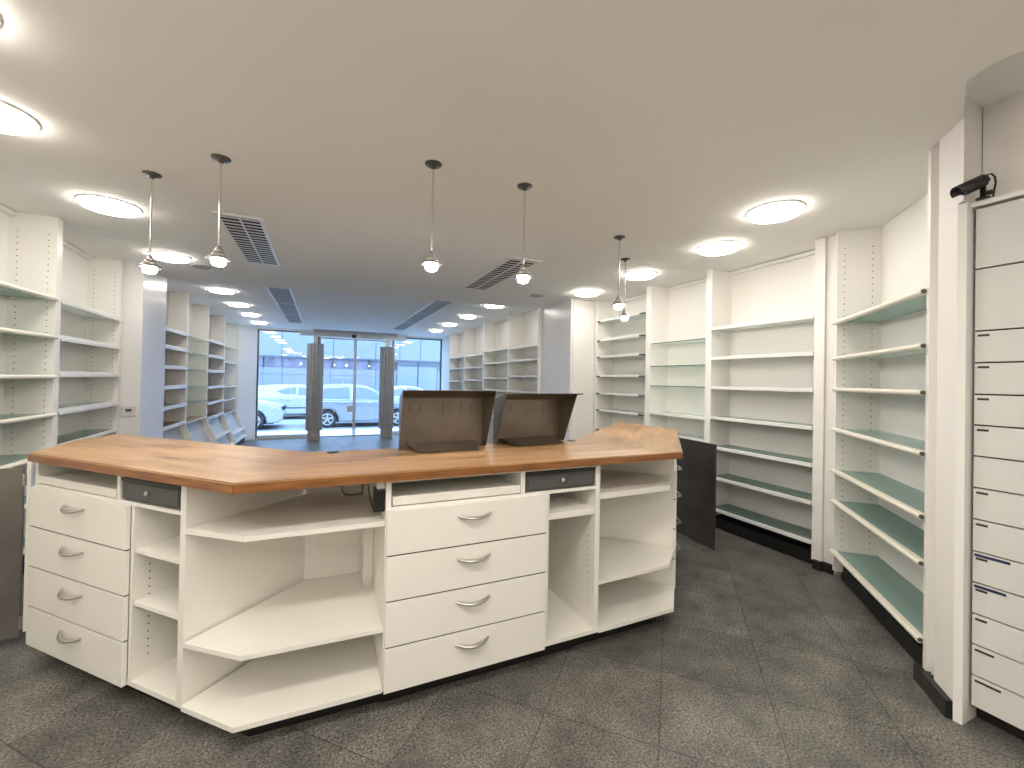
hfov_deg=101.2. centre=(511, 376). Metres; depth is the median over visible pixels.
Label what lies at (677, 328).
shelving unit
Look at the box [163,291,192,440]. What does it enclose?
shelving unit
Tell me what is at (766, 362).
shelving unit
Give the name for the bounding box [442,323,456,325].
recessed light
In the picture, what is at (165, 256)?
recessed light
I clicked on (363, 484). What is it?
power cable
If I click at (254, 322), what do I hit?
recessed light
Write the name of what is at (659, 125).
ceiling
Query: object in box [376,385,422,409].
parked car
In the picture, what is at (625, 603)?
base cabinet
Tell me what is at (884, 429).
shelving unit
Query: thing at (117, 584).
base cabinet
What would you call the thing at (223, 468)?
countertop
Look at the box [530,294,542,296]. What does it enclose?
ceiling speaker
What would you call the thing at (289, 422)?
road
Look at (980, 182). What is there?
security camera
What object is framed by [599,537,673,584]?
shelf
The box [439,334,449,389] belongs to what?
wall
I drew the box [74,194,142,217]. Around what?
recessed light
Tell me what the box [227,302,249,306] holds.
recessed light
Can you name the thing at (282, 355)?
office building
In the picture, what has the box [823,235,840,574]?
wall
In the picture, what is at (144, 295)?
wall pillar
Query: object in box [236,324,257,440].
wall
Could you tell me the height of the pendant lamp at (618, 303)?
0.570 m
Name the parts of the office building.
shutter frame, shutter frame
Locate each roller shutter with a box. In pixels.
[397,366,417,386]
[418,367,436,389]
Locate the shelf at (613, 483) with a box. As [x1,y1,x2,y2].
[600,469,674,498]
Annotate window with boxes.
[255,329,319,438]
[393,337,441,389]
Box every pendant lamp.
[136,170,162,273]
[205,153,231,266]
[420,160,441,271]
[513,182,532,282]
[611,235,625,309]
[618,258,630,320]
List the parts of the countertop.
wood panel, wood panel, wood panel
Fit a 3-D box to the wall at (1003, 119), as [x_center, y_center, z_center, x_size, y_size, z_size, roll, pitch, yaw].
[3.071,-0.989,2.000,2.000,0.535,0.529,1,-1,-24]
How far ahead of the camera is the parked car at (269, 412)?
13.89 m
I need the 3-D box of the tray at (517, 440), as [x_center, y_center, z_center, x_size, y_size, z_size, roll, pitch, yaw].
[0.136,0.391,2.585,0.400,0.027,0.162,1,-1,-29]
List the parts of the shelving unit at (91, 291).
panel, shelf, rail, shelf, shelf, shelf, edge rail, edge rail, edge rail, edge rail, edge rail, panel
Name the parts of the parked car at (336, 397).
trim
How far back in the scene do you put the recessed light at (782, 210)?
2.69 m
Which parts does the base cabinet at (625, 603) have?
panel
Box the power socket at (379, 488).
[373,482,384,511]
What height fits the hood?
0.311 m
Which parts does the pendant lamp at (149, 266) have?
lamp shade, bulb, rod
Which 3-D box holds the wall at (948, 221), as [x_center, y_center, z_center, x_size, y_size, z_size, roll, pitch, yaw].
[1.973,0.137,1.868,0.263,2.630,0.124,1,-1,-24]
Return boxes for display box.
[398,390,495,452]
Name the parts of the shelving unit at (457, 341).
panel, panel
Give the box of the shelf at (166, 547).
[135,535,179,563]
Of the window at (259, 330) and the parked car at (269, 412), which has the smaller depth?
the window at (259, 330)
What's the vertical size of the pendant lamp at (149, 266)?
0.570 m
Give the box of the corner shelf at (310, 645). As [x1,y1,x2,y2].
[181,483,384,736]
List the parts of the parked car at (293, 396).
trim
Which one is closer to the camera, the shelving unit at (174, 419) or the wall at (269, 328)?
the shelving unit at (174, 419)
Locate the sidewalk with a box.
[257,428,398,435]
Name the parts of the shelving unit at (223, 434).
panel, panel, panel, rack rail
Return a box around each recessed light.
[0,100,40,134]
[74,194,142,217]
[147,251,191,262]
[207,288,235,293]
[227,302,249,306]
[241,313,259,316]
[250,321,266,323]
[430,329,442,331]
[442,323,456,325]
[459,315,476,318]
[484,305,502,308]
[573,289,599,296]
[623,270,656,279]
[697,240,741,255]
[746,200,805,223]
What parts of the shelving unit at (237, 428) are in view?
panel, panel, rack rail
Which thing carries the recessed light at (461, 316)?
in the ceiling at (323, 310)
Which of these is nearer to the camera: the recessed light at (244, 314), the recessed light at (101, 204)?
the recessed light at (101, 204)
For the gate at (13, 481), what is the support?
attached to the base cabinet at (117, 584)
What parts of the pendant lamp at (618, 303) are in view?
lamp shade, bulb, rod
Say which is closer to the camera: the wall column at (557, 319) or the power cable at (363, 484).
the power cable at (363, 484)
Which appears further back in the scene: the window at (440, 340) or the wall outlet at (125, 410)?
the window at (440, 340)
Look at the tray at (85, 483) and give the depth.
1.96 m
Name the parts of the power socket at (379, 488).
socket plate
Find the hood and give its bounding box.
[493,393,579,445]
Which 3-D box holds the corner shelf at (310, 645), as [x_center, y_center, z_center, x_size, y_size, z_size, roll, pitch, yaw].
[-0.934,0.911,1.891,0.834,0.974,0.610,1,-1,-24]
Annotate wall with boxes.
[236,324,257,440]
[257,327,441,372]
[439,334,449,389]
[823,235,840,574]
[934,97,982,700]
[983,90,1023,197]
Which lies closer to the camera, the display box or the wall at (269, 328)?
the display box
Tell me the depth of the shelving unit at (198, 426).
7.47 m
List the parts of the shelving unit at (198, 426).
panel, panel, shelf, panel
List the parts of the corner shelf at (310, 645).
panel, shelf, shelf, panel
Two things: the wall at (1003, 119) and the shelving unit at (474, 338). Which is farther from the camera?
the shelving unit at (474, 338)
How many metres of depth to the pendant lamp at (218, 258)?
2.20 m
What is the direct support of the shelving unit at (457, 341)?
on the floor
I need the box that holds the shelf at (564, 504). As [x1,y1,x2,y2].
[549,492,594,519]
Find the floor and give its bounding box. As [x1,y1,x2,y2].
[0,435,1023,767]
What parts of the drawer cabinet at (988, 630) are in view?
panel, label plate, label plate, panel, drawer, drawer, drawer, drawer, drawer, drawer, drawer, drawer, drawer, drawer, drawer, drawer, door, door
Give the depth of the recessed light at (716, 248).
3.42 m
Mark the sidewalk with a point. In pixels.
(344, 431)
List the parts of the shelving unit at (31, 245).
panel, rail, edge rail, shelf, shelf, shelf, shelf, edge rail, edge rail, edge rail, edge rail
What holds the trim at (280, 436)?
attached to the wall at (445, 340)
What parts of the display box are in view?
panel, panel, panel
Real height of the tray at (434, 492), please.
0.036 m
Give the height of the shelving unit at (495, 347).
2.828 m
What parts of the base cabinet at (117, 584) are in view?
panel, handle, handle, handle, handle, drawer, drawer, drawer, drawer, rail, cash drawer, cash drawer, panel, panel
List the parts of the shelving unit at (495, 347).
panel, edge rail, edge rail, edge rail, panel, panel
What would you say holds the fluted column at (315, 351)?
on the floor
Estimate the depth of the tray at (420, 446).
2.31 m
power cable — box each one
[341,484,363,494]
[367,484,374,512]
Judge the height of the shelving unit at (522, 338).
2.828 m
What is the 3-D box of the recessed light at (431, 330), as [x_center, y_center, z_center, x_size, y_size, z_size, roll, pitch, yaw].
[-1.909,-1.161,10.567,0.336,0.036,0.336,1,-1,-24]
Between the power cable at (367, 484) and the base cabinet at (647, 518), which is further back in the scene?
the base cabinet at (647, 518)
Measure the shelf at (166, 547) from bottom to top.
0.018 m
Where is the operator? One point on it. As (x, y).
(323, 333)
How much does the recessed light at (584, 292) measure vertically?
0.036 m
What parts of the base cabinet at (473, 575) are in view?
panel, drawer, drawer, drawer, drawer, handle, handle, handle, handle, rail, panel, cash drawer, cash drawer, panel, panel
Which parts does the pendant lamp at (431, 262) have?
lamp shade, bulb, rod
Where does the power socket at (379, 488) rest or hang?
attached to the base cabinet at (473, 575)
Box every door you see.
[319,337,392,436]
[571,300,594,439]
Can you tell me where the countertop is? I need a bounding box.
[27,422,682,493]
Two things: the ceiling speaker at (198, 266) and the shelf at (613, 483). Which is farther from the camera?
the ceiling speaker at (198, 266)
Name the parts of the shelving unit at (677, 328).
panel, edge rail, shelf, rail, panel, shelf, edge rail, panel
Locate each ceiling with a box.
[0,0,1023,308]
[167,50,1023,337]
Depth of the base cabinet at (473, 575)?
1.92 m
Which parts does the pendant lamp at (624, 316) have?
lamp shade, rod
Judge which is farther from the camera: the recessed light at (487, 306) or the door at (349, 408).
the door at (349, 408)
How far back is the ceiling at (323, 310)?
7.30 m
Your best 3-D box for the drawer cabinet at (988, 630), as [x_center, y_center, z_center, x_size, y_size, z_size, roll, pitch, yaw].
[2.198,0.361,1.697,0.505,2.188,0.420,1,-1,-24]
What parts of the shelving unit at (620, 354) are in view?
panel, edge rail, edge rail, edge rail, edge rail, edge rail, edge rail, shelf, shelf, shelf, shelf, rail, panel, panel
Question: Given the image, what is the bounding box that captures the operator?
[300,329,405,340]
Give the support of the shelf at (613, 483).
attached to the base cabinet at (625, 603)
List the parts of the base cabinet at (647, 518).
drawer, drawer, drawer, drawer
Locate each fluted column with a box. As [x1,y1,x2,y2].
[305,334,323,440]
[378,338,394,437]
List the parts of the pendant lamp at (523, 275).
lamp shade, bulb, rod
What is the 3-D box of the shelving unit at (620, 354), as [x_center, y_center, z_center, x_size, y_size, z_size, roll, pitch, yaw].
[1.487,0.204,5.489,0.307,2.538,1.052,1,-1,-24]
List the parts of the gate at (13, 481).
panel, hinge post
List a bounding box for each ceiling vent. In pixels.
[212,211,280,266]
[266,287,302,322]
[393,300,452,329]
[462,256,540,290]
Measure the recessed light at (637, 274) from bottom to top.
0.036 m
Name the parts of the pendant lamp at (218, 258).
lamp shade, bulb, rod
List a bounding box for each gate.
[0,461,34,639]
[676,437,716,549]
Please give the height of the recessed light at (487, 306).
0.036 m
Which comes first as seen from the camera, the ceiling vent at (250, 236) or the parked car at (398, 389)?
the ceiling vent at (250, 236)
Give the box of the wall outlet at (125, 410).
[121,406,135,415]
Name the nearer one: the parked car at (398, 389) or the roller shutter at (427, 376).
the parked car at (398, 389)
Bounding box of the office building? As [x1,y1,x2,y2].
[258,331,439,389]
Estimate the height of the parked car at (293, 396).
1.440 m
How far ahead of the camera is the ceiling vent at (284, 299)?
7.05 m
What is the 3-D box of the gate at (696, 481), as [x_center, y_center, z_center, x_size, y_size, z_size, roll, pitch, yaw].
[1.535,0.979,3.717,0.041,0.962,0.673,1,0,-19]
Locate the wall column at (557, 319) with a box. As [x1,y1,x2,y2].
[541,299,594,439]
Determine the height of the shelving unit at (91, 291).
2.538 m
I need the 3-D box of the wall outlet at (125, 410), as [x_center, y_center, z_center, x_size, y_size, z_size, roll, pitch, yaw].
[-3.935,0.352,4.317,0.116,0.100,0.016,1,-1,-24]
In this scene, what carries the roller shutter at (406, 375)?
hanging from the office building
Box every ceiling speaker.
[191,264,211,269]
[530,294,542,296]
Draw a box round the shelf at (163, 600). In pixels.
[134,583,178,619]
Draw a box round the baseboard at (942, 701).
[812,559,952,718]
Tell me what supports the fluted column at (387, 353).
on the floor
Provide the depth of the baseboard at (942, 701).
1.91 m
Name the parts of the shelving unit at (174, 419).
panel, shelf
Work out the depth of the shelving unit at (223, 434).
8.74 m
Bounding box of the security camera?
[950,173,996,200]
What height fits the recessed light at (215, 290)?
0.036 m
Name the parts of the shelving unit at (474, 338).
panel, panel, panel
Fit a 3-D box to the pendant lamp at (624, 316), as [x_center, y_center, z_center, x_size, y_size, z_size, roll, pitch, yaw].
[1.042,-0.803,3.879,0.114,0.570,0.114,1,-1,-24]
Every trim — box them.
[257,431,398,439]
[536,308,541,392]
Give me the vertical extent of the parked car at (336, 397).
1.540 m
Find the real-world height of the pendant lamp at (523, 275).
0.570 m
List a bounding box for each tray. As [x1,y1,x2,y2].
[38,471,117,497]
[391,475,519,505]
[406,440,478,452]
[499,435,563,445]
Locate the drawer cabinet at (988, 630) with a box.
[953,189,1023,740]
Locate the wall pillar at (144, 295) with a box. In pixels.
[119,262,166,437]
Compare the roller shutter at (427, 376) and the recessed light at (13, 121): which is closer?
the recessed light at (13, 121)
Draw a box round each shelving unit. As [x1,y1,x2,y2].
[0,204,62,574]
[57,240,122,444]
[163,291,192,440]
[186,300,217,442]
[206,307,236,444]
[223,320,247,444]
[449,329,464,389]
[464,323,483,389]
[483,314,508,443]
[507,310,537,392]
[593,287,647,431]
[646,270,708,441]
[706,237,826,563]
[829,147,938,678]
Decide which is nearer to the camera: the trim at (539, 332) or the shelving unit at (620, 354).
the shelving unit at (620, 354)
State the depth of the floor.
1.79 m
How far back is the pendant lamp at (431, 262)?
2.22 m
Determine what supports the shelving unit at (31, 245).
on the floor
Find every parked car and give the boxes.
[257,399,286,428]
[258,384,305,414]
[322,384,398,427]
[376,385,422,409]
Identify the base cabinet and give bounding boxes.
[26,463,305,712]
[372,465,600,702]
[573,469,674,645]
[599,459,681,587]
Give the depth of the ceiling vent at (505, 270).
4.49 m
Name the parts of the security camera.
clamp knob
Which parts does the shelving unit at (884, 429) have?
panel, edge rail, edge rail, edge rail, edge rail, edge rail, edge rail, edge rail, shelf, shelf, shelf, shelf, shelf, shelf, panel, panel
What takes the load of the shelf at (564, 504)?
attached to the base cabinet at (473, 575)
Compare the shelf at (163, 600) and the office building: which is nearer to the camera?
the shelf at (163, 600)
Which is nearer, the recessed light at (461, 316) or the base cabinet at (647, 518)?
the base cabinet at (647, 518)
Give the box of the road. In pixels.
[257,415,398,431]
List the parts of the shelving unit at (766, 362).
panel, edge rail, edge rail, edge rail, edge rail, edge rail, shelf, shelf, edge rail, edge rail, shelf, shelf, shelf, shelf, panel, rail, panel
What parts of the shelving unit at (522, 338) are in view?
panel, edge rail, edge rail, edge rail, edge rail, shelf, rail, panel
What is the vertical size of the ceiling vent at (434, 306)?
0.012 m
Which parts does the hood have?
panel, panel, panel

